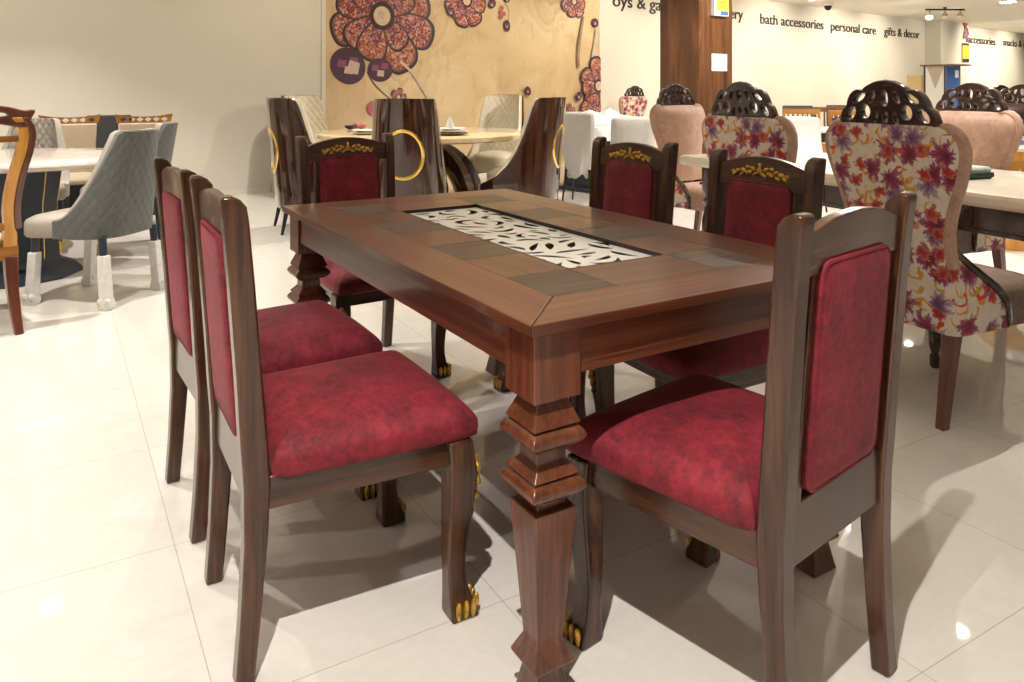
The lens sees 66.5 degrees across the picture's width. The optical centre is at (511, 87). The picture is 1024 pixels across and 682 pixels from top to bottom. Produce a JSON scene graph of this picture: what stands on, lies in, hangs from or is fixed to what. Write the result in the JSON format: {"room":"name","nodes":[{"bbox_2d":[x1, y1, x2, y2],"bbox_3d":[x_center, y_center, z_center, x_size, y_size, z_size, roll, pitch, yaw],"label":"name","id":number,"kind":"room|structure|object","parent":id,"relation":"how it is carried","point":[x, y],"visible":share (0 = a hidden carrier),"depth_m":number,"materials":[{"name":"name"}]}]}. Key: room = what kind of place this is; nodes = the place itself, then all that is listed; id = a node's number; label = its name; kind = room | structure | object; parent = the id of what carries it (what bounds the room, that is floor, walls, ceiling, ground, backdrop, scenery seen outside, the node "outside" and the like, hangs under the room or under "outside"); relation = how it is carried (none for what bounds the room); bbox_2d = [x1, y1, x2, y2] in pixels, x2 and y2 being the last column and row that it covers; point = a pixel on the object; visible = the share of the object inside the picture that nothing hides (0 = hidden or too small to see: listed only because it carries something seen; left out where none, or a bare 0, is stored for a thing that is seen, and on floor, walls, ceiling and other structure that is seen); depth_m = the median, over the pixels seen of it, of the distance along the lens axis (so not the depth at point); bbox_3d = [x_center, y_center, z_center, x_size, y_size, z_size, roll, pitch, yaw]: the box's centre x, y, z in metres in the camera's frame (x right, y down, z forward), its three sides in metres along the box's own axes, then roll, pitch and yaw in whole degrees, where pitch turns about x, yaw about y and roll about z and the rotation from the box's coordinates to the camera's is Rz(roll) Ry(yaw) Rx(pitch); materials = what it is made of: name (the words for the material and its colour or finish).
{"room":"store","nodes":[
{"label":"store","id":0,"kind":"room"},
{"bbox_2d":[0,165,1023,681],"bbox_3d":[9.021,1.249,10.472,33.500,0.100,13.000,0,0,-40],"label":"floor","id":1,"kind":"structure","parent":0,"point":[102,579],"depth_m":2.03,"materials":[{"name":"tile"}]},
{"bbox_2d":[0,106,35,334],"bbox_3d":[-2.723,0.621,3.819,0.613,1.156,0.549,0,0,44],"label":"wood chair","id":2,"kind":"object","parent":1,"relation":"on","point":[25,140],"visible":1,"depth_m":3.80,"materials":[{"name":"brown wood"}]},
{"bbox_2d":[1,118,69,250],"bbox_3d":[-3.624,0.721,5.884,0.510,0.956,0.657,0,0,-24],"label":"upholstered chair","id":3,"kind":"object","parent":1,"relation":"on","point":[49,134],"visible":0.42,"depth_m":6.10,"materials":[{"name":"fabric"}]},
{"bbox_2d":[58,183,65,199],"bbox_3d":[-3.596,0.762,5.821,0.506,0.126,0.520,0,0,-24],"label":"seat cushion","id":4,"kind":"object","parent":3,"relation":"on","point":[62,190],"depth_m":5.73,"materials":[{"name":"beige fabric"}]},
{"bbox_2d":[0,148,103,288],"bbox_3d":[-3.220,0.819,5.000,1.720,0.760,1.320,0,0,-20],"label":"pedestal table","id":5,"kind":"object","parent":1,"relation":"on","point":[40,194],"visible":0.43,"depth_m":4.88,"materials":[{"name":"stone"}]},
{"bbox_2d":[38,114,100,208],"bbox_3d":[-3.717,0.717,6.572,0.470,0.965,0.450,0,0,-30],"label":"chair","id":6,"kind":"object","parent":1,"relation":"on","point":[79,134],"visible":0.34,"depth_m":6.73,"materials":[{"name":"beige fabric"}]},
{"bbox_2d":[61,123,96,172],"bbox_3d":[-3.814,0.556,6.741,0.411,0.485,0.060,0,0,-30],"label":"cushion","id":7,"kind":"object","parent":6,"relation":"on","point":[76,135],"depth_m":6.76,"materials":[{"name":"beige fabric"}]},
{"bbox_2d":[69,172,91,184],"bbox_3d":[-3.701,0.759,6.544,0.420,0.080,0.385,0,0,-30],"label":"seat cushion","id":8,"kind":"object","parent":6,"relation":"on","point":[76,178],"depth_m":6.43,"materials":[{"name":"beige fabric"}]},
{"bbox_2d":[21,128,164,310],"bbox_3d":[-2.360,0.719,4.483,0.658,0.961,0.532,0,0,12],"label":"upholstered chair","id":9,"kind":"object","parent":1,"relation":"on","point":[117,198],"visible":0.99,"depth_m":4.29,"materials":[{"name":"grey fabric"}]},
{"bbox_2d":[24,208,69,237],"bbox_3d":[-2.429,0.762,4.491,0.520,0.126,0.506,0,0,12],"label":"seat cushion","id":10,"kind":"object","parent":9,"relation":"on","point":[53,224],"depth_m":4.27,"materials":[{"name":"white fabric"}]},
{"bbox_2d":[88,115,131,147],"bbox_3d":[-3.813,0.734,7.374,0.420,0.930,0.511,0,0,-25],"label":"chair","id":11,"kind":"object","parent":1,"relation":"on","point":[107,124],"visible":0.07,"depth_m":7.52,"materials":[{"name":"grey fabric"}]},
{"bbox_2d":[80,122,177,249],"bbox_3d":[-2.884,0.734,5.918,0.653,0.931,0.510,0,0,-20],"label":"upholstered chair","id":12,"kind":"object","parent":1,"relation":"on","point":[166,134],"visible":0.17,"depth_m":5.85,"materials":[{"name":"grey fabric"}]},
{"bbox_2d":[114,113,172,214],"bbox_3d":[-3.172,0.717,6.772,0.470,0.965,0.450,0,0,-30],"label":"chair","id":13,"kind":"object","parent":1,"relation":"on","point":[126,125],"visible":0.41,"depth_m":6.89,"materials":[{"name":"beige fabric"}]},
{"bbox_2d":[118,123,157,129],"bbox_3d":[-3.269,0.556,6.941,0.411,0.485,0.060,0,0,-30],"label":"cushion","id":14,"kind":"object","parent":13,"relation":"on","point":[121,126],"depth_m":6.88,"materials":[{"name":"beige fabric"}]},
{"bbox_2d":[153,157,382,543],"bbox_3d":[-0.741,0.708,2.357,0.566,0.988,0.517,0,0,-33],"label":"dining chair","id":15,"kind":"object","parent":1,"relation":"on","point":[301,334],"visible":0.59,"depth_m":2.22,"materials":[{"name":"red fabric"}]},
{"bbox_2d":[257,300,382,374],"bbox_3d":[-0.699,0.748,2.384,0.467,0.099,0.489,0,0,-33],"label":"seat cushion","id":16,"kind":"object","parent":15,"relation":"on","point":[301,334],"depth_m":2.27,"materials":[{"name":"red fabric"}]},
{"bbox_2d":[266,98,315,234],"bbox_3d":[-1.722,0.641,6.660,0.726,1.115,0.640,0,0,-24],"label":"barrel chair","id":17,"kind":"object","parent":1,"relation":"on","point":[287,117],"visible":0.52,"depth_m":6.37,"materials":[{"name":"brown wood"}]},
{"bbox_2d":[280,95,328,141],"bbox_3d":[-2.212,0.641,8.576,0.726,1.115,0.640,0,0,40],"label":"barrel chair","id":18,"kind":"object","parent":1,"relation":"on","point":[312,104],"visible":0.09,"depth_m":8.83,"materials":[{"name":"beige fabric"}]},
{"bbox_2d":[189,175,480,681],"bbox_3d":[-0.433,0.708,1.857,0.566,0.988,0.517,0,0,-30],"label":"dining chair","id":19,"kind":"object","parent":1,"relation":"on","point":[290,436],"visible":1,"depth_m":1.71,"materials":[{"name":"brown wood"}]},
{"bbox_2d":[262,350,477,477],"bbox_3d":[-0.390,0.748,1.881,0.467,0.099,0.489,0,0,-30],"label":"seat cushion","id":20,"kind":"object","parent":19,"relation":"on","point":[324,419],"depth_m":1.74,"materials":[{"name":"red fabric"}]},
{"bbox_2d":[295,133,451,377],"bbox_3d":[-0.610,0.708,3.334,0.517,0.988,0.566,0,0,-34],"label":"dining chair","id":21,"kind":"object","parent":1,"relation":"on","point":[345,168],"visible":0.46,"depth_m":3.47,"materials":[{"name":"red fabric"}]},
{"bbox_2d":[320,257,379,295],"bbox_3d":[-0.583,0.748,3.293,0.489,0.099,0.467,0,0,-34],"label":"seat cushion","id":22,"kind":"object","parent":21,"relation":"on","point":[340,282],"depth_m":3.02,"materials":[{"name":"red fabric"}]},
{"bbox_2d":[371,98,448,197],"bbox_3d":[-0.850,0.641,6.321,0.640,1.115,0.726,0,0,-2],"label":"barrel chair","id":23,"kind":"object","parent":1,"relation":"on","point":[413,124],"visible":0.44,"depth_m":6.03,"materials":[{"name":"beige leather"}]},
{"bbox_2d":[316,127,521,191],"bbox_3d":[-0.870,0.819,7.750,2.080,0.760,2.080,0,0,0],"label":"round dining table","id":24,"kind":"object","parent":1,"relation":"on","point":[461,173],"visible":0.19,"depth_m":7.45,"materials":[{"name":"stone"}]},
{"bbox_2d":[344,125,355,128],"bbox_3d":[-1.701,0.418,8.200,0.120,0.040,0.120,0,0,0],"label":"bowl","id":25,"kind":"object","parent":24,"relation":"on","point":[346,126],"visible":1,"depth_m":8.17,"materials":[{"name":"black ceramic"}]},
{"bbox_2d":[353,122,366,128],"bbox_3d":[-1.624,0.405,8.309,0.144,0.070,0.116,0,0,-22],"label":"flowers","id":26,"kind":"object","parent":24,"relation":"on","point":[358,125],"visible":0.93,"depth_m":8.28,"materials":[{"name":"pink plant"}]},
{"bbox_2d":[351,132,370,134],"bbox_3d":[-1.355,0.427,7.300,0.300,0.021,0.300,0,0,0],"label":"plate","id":27,"kind":"object","parent":24,"relation":"on","point":[358,133],"visible":0.65,"depth_m":7.22,"materials":[{"name":"white ceramic"}]},
{"bbox_2d":[353,129,371,131],"bbox_3d":[-1.355,0.406,7.300,0.280,0.021,0.280,0,0,0],"label":"plate","id":28,"kind":"object","parent":27,"relation":"on","point":[357,130],"visible":0.68,"depth_m":7.36,"materials":[{"name":"white ceramic"}]},
{"bbox_2d":[440,132,468,135],"bbox_3d":[-0.562,0.427,7.200,0.330,0.021,0.330,0,0,0],"label":"plate","id":29,"kind":"object","parent":24,"relation":"on","point":[460,133],"visible":0.8,"depth_m":7.12,"materials":[{"name":"ceramic"}]},
{"bbox_2d":[440,130,467,132],"bbox_3d":[-0.562,0.406,7.200,0.310,0.021,0.310,0,0,0],"label":"plate","id":30,"kind":"object","parent":29,"relation":"on","point":[441,131],"visible":0.77,"depth_m":7.10,"materials":[{"name":"white ceramic"}]},
{"bbox_2d":[440,127,464,130],"bbox_3d":[-0.562,0.384,7.200,0.270,0.021,0.270,0,0,0],"label":"plate","id":31,"kind":"object","parent":30,"relation":"on","point":[441,128],"visible":0.86,"depth_m":7.14,"materials":[{"name":"white ceramic"}]},
{"bbox_2d":[445,116,454,128],"bbox_3d":[-0.572,0.322,7.197,0.100,0.110,0.065,0,0,0],"label":"napkin","id":32,"kind":"object","parent":31,"relation":"on","point":[449,125],"visible":1,"depth_m":7.18,"materials":[{"name":"white fabric"}]},
{"bbox_2d":[466,95,523,173],"bbox_3d":[-0.153,0.641,8.895,0.640,1.115,0.726,0,0,20],"label":"barrel chair","id":33,"kind":"object","parent":1,"relation":"on","point":[497,111],"visible":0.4,"depth_m":9.09,"materials":[{"name":"beige fabric"}]},
{"bbox_2d":[473,150,512,172],"bbox_3d":[-0.176,0.829,8.831,0.450,0.220,0.560,0,0,20],"label":"seat cushion","id":34,"kind":"object","parent":33,"relation":"on","point":[484,161],"depth_m":8.59,"materials":[{"name":"beige fabric"}]},
{"bbox_2d":[478,97,566,199],"bbox_3d":[0.131,0.641,7.029,0.726,1.115,0.640,0,0,17],"label":"barrel chair","id":35,"kind":"object","parent":1,"relation":"on","point":[533,167],"visible":0.91,"depth_m":6.75,"materials":[{"name":"brown wood"}]},
{"bbox_2d":[487,167,502,179],"bbox_3d":[0.065,0.829,7.049,0.560,0.220,0.450,0,0,17],"label":"seat cushion","id":36,"kind":"object","parent":35,"relation":"on","point":[494,171],"depth_m":6.94,"materials":[{"name":"beige fabric"}]},
{"bbox_2d":[282,189,838,681],"bbox_3d":[0.002,0.819,2.417,0.962,0.760,1.712,0,0,-31],"label":"dining table","id":37,"kind":"object","parent":1,"relation":"on","point":[553,291],"visible":0.81,"depth_m":1.76,"materials":[{"name":"brown wood"}]},
{"bbox_2d":[562,112,594,200],"bbox_3d":[0.726,0.724,8.141,0.367,0.951,0.425,0,0,22],"label":"chair","id":38,"kind":"object","parent":1,"relation":"on","point":[579,135],"visible":0.77,"depth_m":7.96,"materials":[{"name":"fabric"}]},
{"bbox_2d":[559,125,610,192],"bbox_3d":[1.131,0.817,9.300,1.272,0.765,0.863,0,0,-40],"label":"covered table","id":39,"kind":"object","parent":1,"relation":"on","point":[581,184],"visible":0.13,"depth_m":8.95,"materials":[{"name":"white fabric"}]},
{"bbox_2d":[584,107,632,125],"bbox_3d":[1.081,0.334,9.249,0.883,0.193,0.644,0,0,-30],"label":"sheet","id":40,"kind":"object","parent":39,"relation":"on","point":[605,117],"visible":0.44,"depth_m":9.22,"materials":[{"name":"white fabric"}]},
{"bbox_2d":[493,137,678,418],"bbox_3d":[0.289,0.708,3.068,0.566,0.988,0.517,0,0,-35],"label":"dining chair","id":41,"kind":"object","parent":1,"relation":"on","point":[635,179],"visible":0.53,"depth_m":3.13,"materials":[{"name":"red fabric"}]},
{"bbox_2d":[610,116,654,145],"bbox_3d":[1.269,0.753,8.441,0.499,0.891,0.447,0,0,-8],"label":"chair","id":42,"kind":"object","parent":1,"relation":"on","point":[638,129],"visible":0.4,"depth_m":8.23,"materials":[{"name":"fabric"}]},
{"bbox_2d":[619,86,647,116],"bbox_3d":[1.718,0.585,12.276,0.629,1.229,0.635,0,0,-38],"label":"chair","id":43,"kind":"object","parent":1,"relation":"on","point":[633,104],"visible":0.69,"depth_m":12.02,"materials":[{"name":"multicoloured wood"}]},
{"bbox_2d":[649,84,704,230],"bbox_3d":[1.424,0.585,5.770,0.629,1.229,0.635,0,0,-38],"label":"chair","id":44,"kind":"object","parent":1,"relation":"on","point":[674,119],"visible":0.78,"depth_m":5.87,"materials":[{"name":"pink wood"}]},
{"bbox_2d":[684,181,704,211],"bbox_3d":[1.466,0.786,5.721,0.476,0.175,0.500,0,0,-38],"label":"seat cushion","id":45,"kind":"object","parent":44,"relation":"on","point":[694,196],"depth_m":5.57,"materials":[{"name":"pink fabric"}]},
{"bbox_2d":[588,148,826,411],"bbox_3d":[0.598,0.708,2.434,0.566,0.988,0.517,0,0,-29],"label":"dining chair","id":46,"kind":"object","parent":1,"relation":"on","point":[748,197],"visible":0.41,"depth_m":2.45,"materials":[{"name":"red fabric"}]},
{"bbox_2d":[636,328,768,378],"bbox_3d":[0.554,0.748,2.410,0.467,0.099,0.489,0,0,-29],"label":"seat cushion","id":47,"kind":"object","parent":46,"relation":"on","point":[730,357],"depth_m":2.18,"materials":[{"name":"red fabric"}]},
{"bbox_2d":[562,191,916,681],"bbox_3d":[0.474,0.708,1.665,0.517,0.988,0.566,0,0,-41],"label":"dining chair","id":48,"kind":"object","parent":1,"relation":"on","point":[765,482],"visible":0.86,"depth_m":1.49,"materials":[{"name":"red fabric"}]},
{"bbox_2d":[566,373,764,532],"bbox_3d":[0.441,0.748,1.702,0.489,0.099,0.467,0,0,-41],"label":"seat cushion","id":49,"kind":"object","parent":48,"relation":"on","point":[692,444],"depth_m":1.59,"materials":[{"name":"red fabric"}]},
{"bbox_2d":[702,81,797,163],"bbox_3d":[1.329,0.585,3.775,0.635,1.229,0.629,0,0,-25],"label":"chair","id":50,"kind":"object","parent":1,"relation":"on","point":[742,130],"visible":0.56,"depth_m":3.59,"materials":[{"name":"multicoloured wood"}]},
{"bbox_2d":[782,105,812,116],"bbox_3d":[4.215,0.734,11.418,0.440,0.930,0.470,0,0,10],"label":"wooden chair","id":51,"kind":"object","parent":1,"relation":"on","point":[783,106],"visible":0.21,"depth_m":11.62,"materials":[{"name":"brown wood"}]},
{"bbox_2d":[783,109,819,118],"bbox_3d":[3.495,0.732,9.426,0.440,0.935,0.470,0,0,20],"label":"wooden chair","id":52,"kind":"object","parent":1,"relation":"on","point":[785,111],"visible":0.12,"depth_m":9.61,"materials":[{"name":"brown wood"}]},
{"bbox_2d":[787,116,827,211],"bbox_3d":[2.858,0.746,7.703,0.446,0.906,0.456,0,0,5],"label":"padded chair","id":53,"kind":"object","parent":1,"relation":"on","point":[808,129],"visible":0.38,"depth_m":7.78,"materials":[{"name":"fabric"}]},
{"bbox_2d":[821,127,827,152],"bbox_3d":[3.417,0.819,8.500,0.600,0.760,0.440,0,0,-20],"label":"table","id":54,"kind":"object","parent":1,"relation":"on","point":[823,129],"visible":0.02,"depth_m":8.25,"materials":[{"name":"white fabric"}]},
{"bbox_2d":[813,107,843,143],"bbox_3d":[4.324,0.734,10.518,0.440,0.930,0.470,0,0,10],"label":"wooden chair","id":55,"kind":"object","parent":1,"relation":"on","point":[822,109],"visible":0.18,"depth_m":10.72,"materials":[{"name":"brown wood"}]},
{"bbox_2d":[826,105,855,126],"bbox_3d":[4.842,0.729,11.316,0.440,0.940,0.470,0,0,5],"label":"wooden chair","id":56,"kind":"object","parent":1,"relation":"on","point":[826,105],"visible":0.13,"depth_m":11.52,"materials":[{"name":"brown wood"}]},
{"bbox_2d":[828,110,855,125],"bbox_3d":[4.249,0.744,9.716,0.440,0.910,0.470,0,0,-5],"label":"wooden chair","id":57,"kind":"object","parent":1,"relation":"on","point":[830,112],"visible":0.14,"depth_m":9.91,"materials":[{"name":"brown wood"}]},
{"bbox_2d":[679,150,1023,240],"bbox_3d":[2.124,0.819,4.065,1.000,0.760,2.750,0,0,-25],"label":"dining table","id":58,"kind":"object","parent":1,"relation":"on","point":[994,206],"visible":0.16,"depth_m":3.39,"materials":[{"name":"beige stone"}]},
{"bbox_2d":[969,165,993,179],"bbox_3d":[2.197,0.410,3.828,0.180,0.055,0.235,0,0,-25],"label":"placemat","id":59,"kind":"object","parent":58,"relation":"on","point":[977,172],"visible":0.27,"depth_m":3.74,"materials":[{"name":"green fabric"}]},
{"bbox_2d":[907,75,923,118],"bbox_3d":[8.067,0.479,15.533,0.220,1.440,0.325,0,0,-30],"label":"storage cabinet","id":60,"kind":"object","parent":1,"relation":"on","point":[913,81],"visible":0.28,"depth_m":15.47,"materials":[{"name":"wood"}]},
{"bbox_2d":[825,79,1023,430],"bbox_3d":[1.653,0.585,3.038,0.635,1.229,0.629,0,0,-25],"label":"chair","id":61,"kind":"object","parent":1,"relation":"on","point":[881,155],"visible":0.87,"depth_m":2.80,"materials":[{"name":"fabric"}]},
{"bbox_2d":[973,263,1023,325],"bbox_3d":[1.713,0.786,3.063,0.500,0.175,0.476,0,0,-25],"label":"seat cushion","id":62,"kind":"object","parent":61,"relation":"on","point":[998,299],"depth_m":2.82,"materials":[{"name":"brown fabric"}]},
{"bbox_2d":[920,64,970,111],"bbox_3d":[8.171,0.384,14.731,0.540,1.630,0.660,0,0,-28],"label":"display stand","id":63,"kind":"object","parent":1,"relation":"on","point":[938,78],"visible":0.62,"depth_m":14.63,"materials":[{"name":"beige wood"}]},
{"bbox_2d":[923,82,1023,269],"bbox_3d":[2.375,0.585,4.357,0.635,1.229,0.629,0,0,-25],"label":"chair","id":64,"kind":"object","parent":1,"relation":"on","point":[995,136],"visible":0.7,"depth_m":4.29,"materials":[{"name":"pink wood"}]},
{"bbox_2d":[957,230,972,253],"bbox_3d":[2.318,0.786,4.327,0.500,0.175,0.476,0,0,-25],"label":"seat cushion","id":65,"kind":"object","parent":64,"relation":"on","point":[964,238],"depth_m":4.09,"materials":[{"name":"brown fabric"}]},
{"bbox_2d":[984,85,1022,105],"bbox_3d":[5.260,0.585,7.987,0.629,1.229,0.635,0,0,-20],"label":"chair","id":66,"kind":"object","parent":1,"relation":"on","point":[999,88],"visible":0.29,"depth_m":8.24,"materials":[{"name":"brown wood"}]},
{"bbox_2d":[984,84,1023,135],"bbox_3d":[4.317,0.585,6.487,0.629,1.229,0.635,0,0,20],"label":"chair","id":67,"kind":"object","parent":1,"relation":"on","point":[1018,107],"visible":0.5,"depth_m":6.75,"materials":[{"name":"brown wood"}]},
{"bbox_2d":[1005,146,1023,250],"bbox_3d":[3.963,0.819,5.890,0.790,0.760,0.479,0,0,12],"label":"chair","id":68,"kind":"object","parent":1,"relation":"on","point":[1017,164],"visible":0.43,"depth_m":5.74,"materials":[{"name":"brown wood"}]},
{"bbox_2d":[0,0,1023,189],"bbox_3d":[4.769,-0.276,15.487,33.500,2.950,0.150,0,0,-40],"label":"wall","id":69,"kind":"structure","parent":0,"point":[214,65],"depth_m":8.80,"materials":[{"name":"paint"}]},
{"bbox_2d":[220,161,564,194],"bbox_3d":[4.821,1.164,15.425,33.500,0.070,0.012,0,0,-40],"label":"baseboard","id":70,"kind":"structure","parent":69,"relation":"attached to","point":[238,191],"depth_m":8.81,"materials":[{"name":"tile"}]},
{"bbox_2d":[321,0,601,158],"bbox_3d":[-0.420,-0.316,10.943,4.873,2.830,0.066,0,0,-40],"label":"wall mural","id":71,"kind":"object","parent":69,"relation":"attached to","point":[455,54],"visible":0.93,"depth_m":10.68,"materials":[{"name":"paint"}]},
{"bbox_2d":[613,0,659,13],"bbox_3d":[2.339,-1.391,13.316,1.822,0.264,0.015,0,0,-40],"label":"wall lettering","id":72,"kind":"object","parent":69,"relation":"attached to","point":[622,1],"depth_m":13.16},
{"bbox_2d":[732,11,742,22],"bbox_3d":[3.942,-1.373,14.675,1.386,0.255,0.014,0,0,-40],"label":"wall lettering","id":73,"kind":"object","parent":69,"relation":"attached to","point":[740,16],"depth_m":15.02},
{"bbox_2d":[760,13,823,28],"bbox_3d":[5.880,-1.369,16.319,2.478,0.204,0.016,0,0,-40],"label":"wall lettering","id":74,"kind":"object","parent":69,"relation":"attached to","point":[784,22],"depth_m":16.15},
{"bbox_2d":[831,24,875,34],"bbox_3d":[7.901,-1.333,18.033,2.164,0.268,0.014,0,0,-40],"label":"wall lettering","id":75,"kind":"object","parent":69,"relation":"attached to","point":[836,26],"depth_m":17.93},
{"bbox_2d":[884,27,918,37],"bbox_3d":[9.832,-1.342,19.671,2.003,0.271,0.014,0,0,-40],"label":"wall lettering","id":76,"kind":"object","parent":69,"relation":"attached to","point":[889,30],"depth_m":19.55},
{"bbox_2d":[968,38,995,44],"bbox_3d":[13.937,-1.386,23.152,2.141,0.205,0.014,0,0,-40],"label":"lettering","id":77,"kind":"object","parent":69,"relation":"attached to","point":[974,39],"depth_m":23.20},
{"bbox_2d":[1003,40,1023,46],"bbox_3d":[16.049,-1.413,24.943,2.025,0.218,0.015,0,0,-40],"label":"lettering","id":78,"kind":"object","parent":69,"relation":"attached to","point":[1009,42],"depth_m":24.86},
{"bbox_2d":[660,0,731,153],"bbox_3d":[2.173,-0.276,9.220,0.642,2.950,0.558,0,0,-40],"label":"wall pillar","id":79,"kind":"structure","parent":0,"point":[690,35],"depth_m":8.98,"materials":[{"name":"brown wood"}]},
{"bbox_2d":[712,54,726,70],"bbox_3d":[2.401,-0.289,9.040,0.292,0.197,0.006,0,0,-40],"label":"paper notice","id":80,"kind":"object","parent":79,"relation":"attached to","point":[719,61],"visible":1,"depth_m":9.04,"materials":[{"name":"white paper"}]},
{"bbox_2d":[711,0,728,16],"bbox_3d":[2.395,-0.999,9.001,0.271,0.347,0.058,0,0,-40],"label":"sign","id":81,"kind":"object","parent":79,"relation":"attached to","point":[718,7],"visible":1,"depth_m":8.96,"materials":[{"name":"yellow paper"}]},
{"bbox_2d":[717,0,728,11],"bbox_3d":[2.428,-1.027,8.994,0.230,0.291,0.003,0,0,-40],"label":"print","id":82,"kind":"object","parent":81,"relation":"attached to","point":[722,5],"depth_m":8.99},
{"bbox_2d":[720,11,727,15],"bbox_3d":[2.448,-0.855,9.012,0.149,0.045,0.003,0,0,-40],"label":"print","id":83,"kind":"object","parent":81,"relation":"attached to","point":[721,12],"depth_m":9.01},
{"bbox_2d":[769,0,1023,33],"bbox_3d":[9.021,-1.801,10.472,33.500,0.100,13.000,0,0,-40],"label":"ceiling","id":84,"kind":"structure","parent":0,"point":[985,14],"depth_m":17.54,"materials":[{"name":"paint"}]},
{"bbox_2d":[823,1,832,9],"bbox_3d":[6.473,-1.663,16.000,0.200,0.175,0.200,0,0,0],"label":"dome camera","id":85,"kind":"object","parent":84,"relation":"attached to","point":[828,5],"visible":1,"depth_m":15.94,"materials":[{"name":"white plastic"}]},
{"bbox_2d":[925,7,964,19],"bbox_3d":[9.413,-1.614,16.951,0.861,0.275,0.152,0,0,0],"label":"track light","id":86,"kind":"object","parent":84,"relation":"attached to","point":[929,15],"visible":1,"depth_m":16.96,"materials":[{"name":"metal"}]},
{"bbox_2d":[999,0,1016,2],"bbox_3d":[7.620,-1.530,12.000,0.240,0.442,0.240,0,0,0],"label":"ceiling spotlight","id":87,"kind":"object","parent":84,"relation":"hanging from","point":[1000,1],"visible":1,"depth_m":11.93,"materials":[{"name":"metal"}]},
{"bbox_2d":[925,20,967,94],"bbox_3d":[11.686,-0.276,20.992,1.818,2.950,0.400,0,0,-40],"label":"pillar","id":88,"kind":"structure","parent":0,"point":[944,39],"depth_m":20.52,"materials":[{"name":"paint"}]},
{"bbox_2d":[962,43,968,61],"bbox_3d":[12.346,-0.945,21.267,0.457,0.515,0.032,0,0,-40],"label":"wall sign","id":89,"kind":"object","parent":88,"relation":"attached to","point":[965,46],"visible":1,"depth_m":21.23,"materials":[{"name":"yellow plastic"}]},
{"bbox_2d":[963,23,968,41],"bbox_3d":[12.366,-1.527,21.291,0.379,0.597,0.038,0,0,-40],"label":"wall decoration","id":90,"kind":"object","parent":88,"relation":"attached to","point":[966,32],"visible":0.9,"depth_m":21.28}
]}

